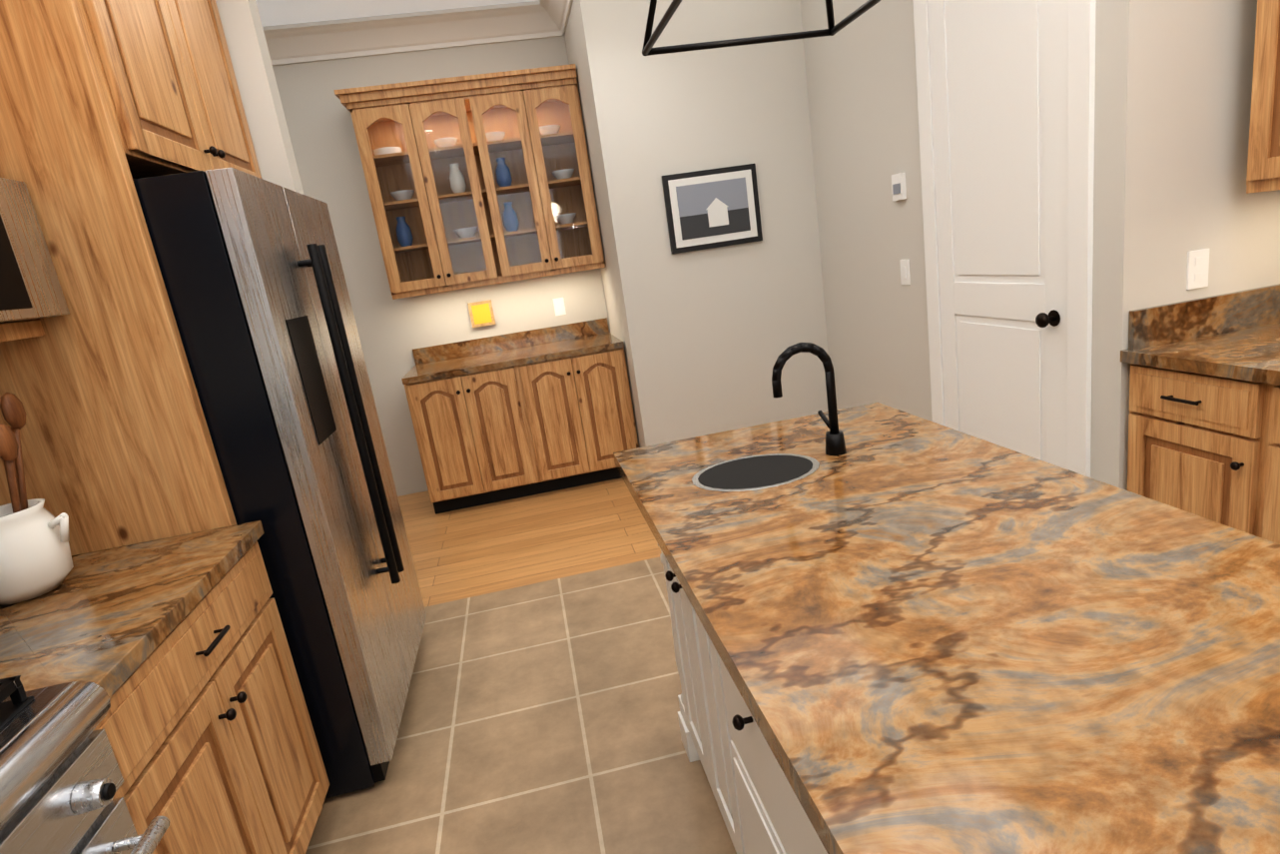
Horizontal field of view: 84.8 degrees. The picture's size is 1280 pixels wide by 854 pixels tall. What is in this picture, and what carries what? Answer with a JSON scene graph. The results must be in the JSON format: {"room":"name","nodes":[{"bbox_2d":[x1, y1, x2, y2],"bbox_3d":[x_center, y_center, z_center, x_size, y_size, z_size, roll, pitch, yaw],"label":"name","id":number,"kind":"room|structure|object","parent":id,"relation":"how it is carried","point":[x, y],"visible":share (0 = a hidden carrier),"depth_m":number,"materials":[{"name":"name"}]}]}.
{"room":"kitchen","nodes":[
{"label":"kitchen","id":0,"kind":"room"},
{"bbox_2d":[215,0,304,194],"bbox_3d":[-1.647,-0.502,2.637,0.860,3.050,0.110,-11,14,-8],"label":"wall","id":1,"kind":"structure","parent":0,"point":[242,25],"depth_m":2.49,"materials":[{"name":"grey paint"}]},
{"bbox_2d":[256,0,538,26],"bbox_3d":[0.572,-1.763,-0.169,9.400,0.080,11.200,-11,14,-8],"label":"ceiling","id":2,"kind":"structure","parent":0,"point":[277,12],"depth_m":4.13,"materials":[{"name":"white paint"}]},
{"bbox_2d":[641,0,880,55],"bbox_3d":[0.221,-1.293,0.869,0.435,1.217,1.034,-11,14,-8],"label":"lantern pendant light","id":3,"kind":"object","parent":2,"relation":"hanging from","point":[650,41],"visible":1,"depth_m":1.48,"materials":[{"name":"black metal"}]},
{"bbox_2d":[272,35,610,496],"bbox_3d":[-2.498,-0.885,4.684,4.480,3.050,0.150,-11,14,-8],"label":"wall","id":4,"kind":"structure","parent":0,"point":[392,333],"depth_m":4.68,"materials":[{"name":"grey paint"}]},
{"bbox_2d":[262,0,565,65],"bbox_3d":[-2.605,-2.248,4.211,4.330,0.175,0.140,-11,14,-8],"label":"crown molding","id":5,"kind":"structure","parent":4,"relation":"attached to","point":[369,36],"depth_m":4.37,"materials":[{"name":"white paint"}]},
{"bbox_2d":[333,75,501,299],"bbox_3d":[-1.371,-1.481,4.471,0.740,1.225,0.402,-11,14,-8],"label":"upper cabinet","id":6,"kind":"object","parent":4,"relation":"attached to","point":[474,181],"depth_m":4.41,"materials":[{"name":"brown wood"}]},
{"bbox_2d":[467,299,495,327],"bbox_3d":[-1.100,-0.786,4.872,0.160,0.170,0.023,-11,14,-8],"label":"framed picture","id":7,"kind":"object","parent":4,"relation":"attached to","point":[481,314],"visible":0.93,"depth_m":4.86,"materials":[{"name":"yellow wood"}]},
{"bbox_2d":[465,63,605,282],"bbox_3d":[-0.677,-1.610,4.572,0.686,1.225,0.402,-11,14,-8],"label":"upper cabinet","id":8,"kind":"object","parent":4,"relation":"attached to","point":[528,123],"depth_m":4.51,"materials":[{"name":"brown wood"}]},
{"bbox_2d":[538,0,572,35],"bbox_3d":[-0.487,-2.531,4.081,0.140,0.175,0.750,-11,14,-8],"label":"crown molding","id":9,"kind":"structure","parent":4,"relation":"attached to","point":[553,15],"depth_m":4.44,"materials":[{"name":"white paint"}]},
{"bbox_2d":[552,297,566,315],"bbox_3d":[-0.572,-0.852,4.968,0.075,0.120,0.008,-11,14,-8],"label":"outlet","id":10,"kind":"object","parent":4,"relation":"attached to","point":[559,307],"visible":1,"depth_m":4.97,"materials":[{"name":"white plastic"}]},
{"bbox_2d":[305,556,736,853],"bbox_3d":[1.250,1.507,-0.662,9.400,0.060,8.620,-11,14,-8],"label":"floor","id":11,"kind":"structure","parent":0,"point":[540,717],"depth_m":2.22,"materials":[{"name":"beige tile"}]},
{"bbox_2d":[0,674,169,853],"bbox_3d":[-0.934,0.997,0.489,0.742,0.996,1.260,-11,14,-8],"label":"range","id":12,"kind":"object","parent":11,"relation":"on","point":[61,779],"visible":1,"depth_m":0.96,"materials":[{"name":"silver metal"}]},
{"bbox_2d":[0,0,322,815],"bbox_3d":[-1.473,-0.241,2.116,0.654,2.750,1.055,-11,14,-8],"label":"cabinet","id":13,"kind":"object","parent":11,"relation":"on","point":[104,104],"visible":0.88,"depth_m":1.69,"materials":[{"name":"brown wood"}]},
{"bbox_2d":[0,520,329,853],"bbox_3d":[-1.173,0.773,1.480,0.692,1.020,0.818,-11,14,-8],"label":"base cabinet","id":14,"kind":"object","parent":11,"relation":"on","point":[177,648],"visible":0.85,"depth_m":1.45,"materials":[{"name":"brown wood"}]},
{"bbox_2d":[0,391,73,605],"bbox_3d":[-1.371,0.153,1.495,0.249,0.432,0.228,-11,14,-8],"label":"utensil crock","id":15,"kind":"object","parent":14,"relation":"on","point":[36,559],"visible":1,"depth_m":1.48,"materials":[{"name":"white ceramic"}]},
{"bbox_2d":[132,167,426,797],"bbox_3d":[-1.287,0.196,2.286,0.848,1.775,0.920,-11,14,-8],"label":"refrigerator","id":16,"kind":"object","parent":11,"relation":"on","point":[252,271],"visible":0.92,"depth_m":1.94,"materials":[{"name":"silver metal"}]},
{"bbox_2d":[640,510,820,853],"bbox_3d":[0.525,0.627,1.351,0.730,0.875,1.496,-11,14,-8],"label":"kitchen island","id":17,"kind":"object","parent":11,"relation":"on","point":[760,815],"depth_m":1.44,"materials":[{"name":"white paint"}]},
{"bbox_2d":[613,402,1279,853],"bbox_3d":[0.462,0.189,1.242,0.800,0.037,1.620,-11,14,-8],"label":"island countertop","id":18,"kind":"structure","parent":17,"relation":"on","point":[939,638],"depth_m":0.88,"materials":[{"name":"brown stone"}]},
{"bbox_2d":[771,342,846,455],"bbox_3d":[0.386,-0.067,1.657,0.165,0.276,0.101,-11,14,-8],"label":"island faucet","id":19,"kind":"object","parent":18,"relation":"on","point":[835,442],"visible":1,"depth_m":1.62,"materials":[{"name":"black metal"}]},
{"bbox_2d":[1120,283,1279,544],"bbox_3d":[1.612,0.573,0.488,2.066,1.080,3.776,-11,14,-8],"label":"base cabinet","id":20,"kind":"object","parent":11,"relation":"on","point":[1204,413],"visible":0.77,"depth_m":2.10,"materials":[{"name":"brown wood"}]},
{"bbox_2d":[397,477,661,607],"bbox_3d":[0.247,0.317,4.718,9.400,0.060,2.580,-11,14,-8],"label":"floor","id":21,"kind":"structure","parent":0,"point":[457,554],"depth_m":3.88,"materials":[{"name":"brown wood"}]},
{"bbox_2d":[401,332,541,514],"bbox_3d":[-1.108,-0.038,4.697,0.685,1.020,0.677,-11,14,-8],"label":"base cabinet","id":22,"kind":"object","parent":21,"relation":"on","point":[466,400],"depth_m":4.41,"materials":[{"name":"brown wood"}]},
{"bbox_2d":[513,317,639,493],"bbox_3d":[-0.441,-0.162,4.794,0.685,1.020,0.677,-11,14,-8],"label":"base cabinet","id":23,"kind":"object","parent":21,"relation":"on","point":[575,382],"depth_m":4.50,"materials":[{"name":"brown wood"}]},
{"bbox_2d":[564,0,828,447],"bbox_3d":[0.399,-1.373,4.908,1.400,3.050,1.550,-11,14,-8],"label":"wall","id":24,"kind":"structure","parent":0,"point":[707,336],"depth_m":4.15,"materials":[{"name":"grey paint"}]},
{"bbox_2d":[661,163,762,254],"bbox_3d":[0.430,-1.277,4.111,0.560,0.440,0.032,-11,14,-8],"label":"framed print","id":25,"kind":"object","parent":24,"relation":"attached to","point":[712,208],"visible":0.96,"depth_m":4.10,"materials":[{"name":"black"}]},
{"bbox_2d":[800,0,1174,490],"bbox_3d":[1.344,-1.086,3.191,0.150,3.050,2.210,-11,14,-8],"label":"wall","id":26,"kind":"structure","parent":0,"point":[861,70],"depth_m":3.28,"materials":[{"name":"grey paint"}]},
{"bbox_2d":[891,171,906,200],"bbox_3d":[1.226,-1.138,3.324,0.024,0.120,0.090,-11,14,-8],"label":"thermostat","id":27,"kind":"object","parent":26,"relation":"attached to","point":[899,188],"depth_m":3.30,"materials":[{"name":"white plastic"}]},
{"bbox_2d":[899,259,910,284],"bbox_3d":[1.291,-0.754,3.416,0.010,0.120,0.075,-11,14,-8],"label":"light switch","id":28,"kind":"object","parent":26,"relation":"attached to","point":[905,264],"depth_m":3.41,"materials":[{"name":"white plastic"}]},
{"bbox_2d":[912,0,1096,477],"bbox_3d":[1.359,-0.725,2.737,0.082,2.570,0.944,-11,14,-8],"label":"door","id":29,"kind":"structure","parent":26,"relation":"attached to","point":[1005,97],"depth_m":2.64,"materials":[{"name":"white paint"}]},
{"bbox_2d":[1163,0,1279,304],"bbox_3d":[1.938,-0.943,2.261,0.690,3.050,0.150,-11,14,-8],"label":"wall","id":30,"kind":"structure","parent":0,"point":[1223,217],"depth_m":2.18,"materials":[{"name":"grey paint"}]},
{"bbox_2d":[1186,248,1209,289],"bbox_3d":[1.789,-0.506,2.248,0.075,0.120,0.008,-11,14,-8],"label":"electrical outlet plate","id":31,"kind":"object","parent":30,"relation":"attached to","point":[1197,268],"visible":1,"depth_m":2.23,"materials":[{"name":"white plastic"}]},
{"bbox_3d":[-1.242,0.452,-1.433,0.150,3.050,8.480,-11,14,-8],"label":"wall","id":32,"kind":"structure","parent":0,"visible":0},
{"bbox_2d":[0,177,69,342],"bbox_3d":[-1.536,-0.645,1.168,0.408,1.102,0.687,-11,14,-8],"label":"upper cabinet","id":33,"kind":"object","parent":32,"relation":"attached to","point":[30,288],"visible":1,"depth_m":1.52,"materials":[{"name":"brown wood"}]},
{"bbox_3d":[2.486,-0.652,0.767,0.150,3.050,3.040,-11,14,-8],"label":"wall","id":34,"kind":"structure","parent":0,"visible":0},
{"bbox_2d":[1246,0,1279,193],"bbox_3d":[1.978,-1.159,1.721,0.381,1.021,0.670,-11,14,-8],"label":"upper cabinet","id":35,"kind":"object","parent":34,"relation":"attached to","point":[1263,167],"visible":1,"depth_m":1.98,"materials":[{"name":"brown wood"}]}
]}

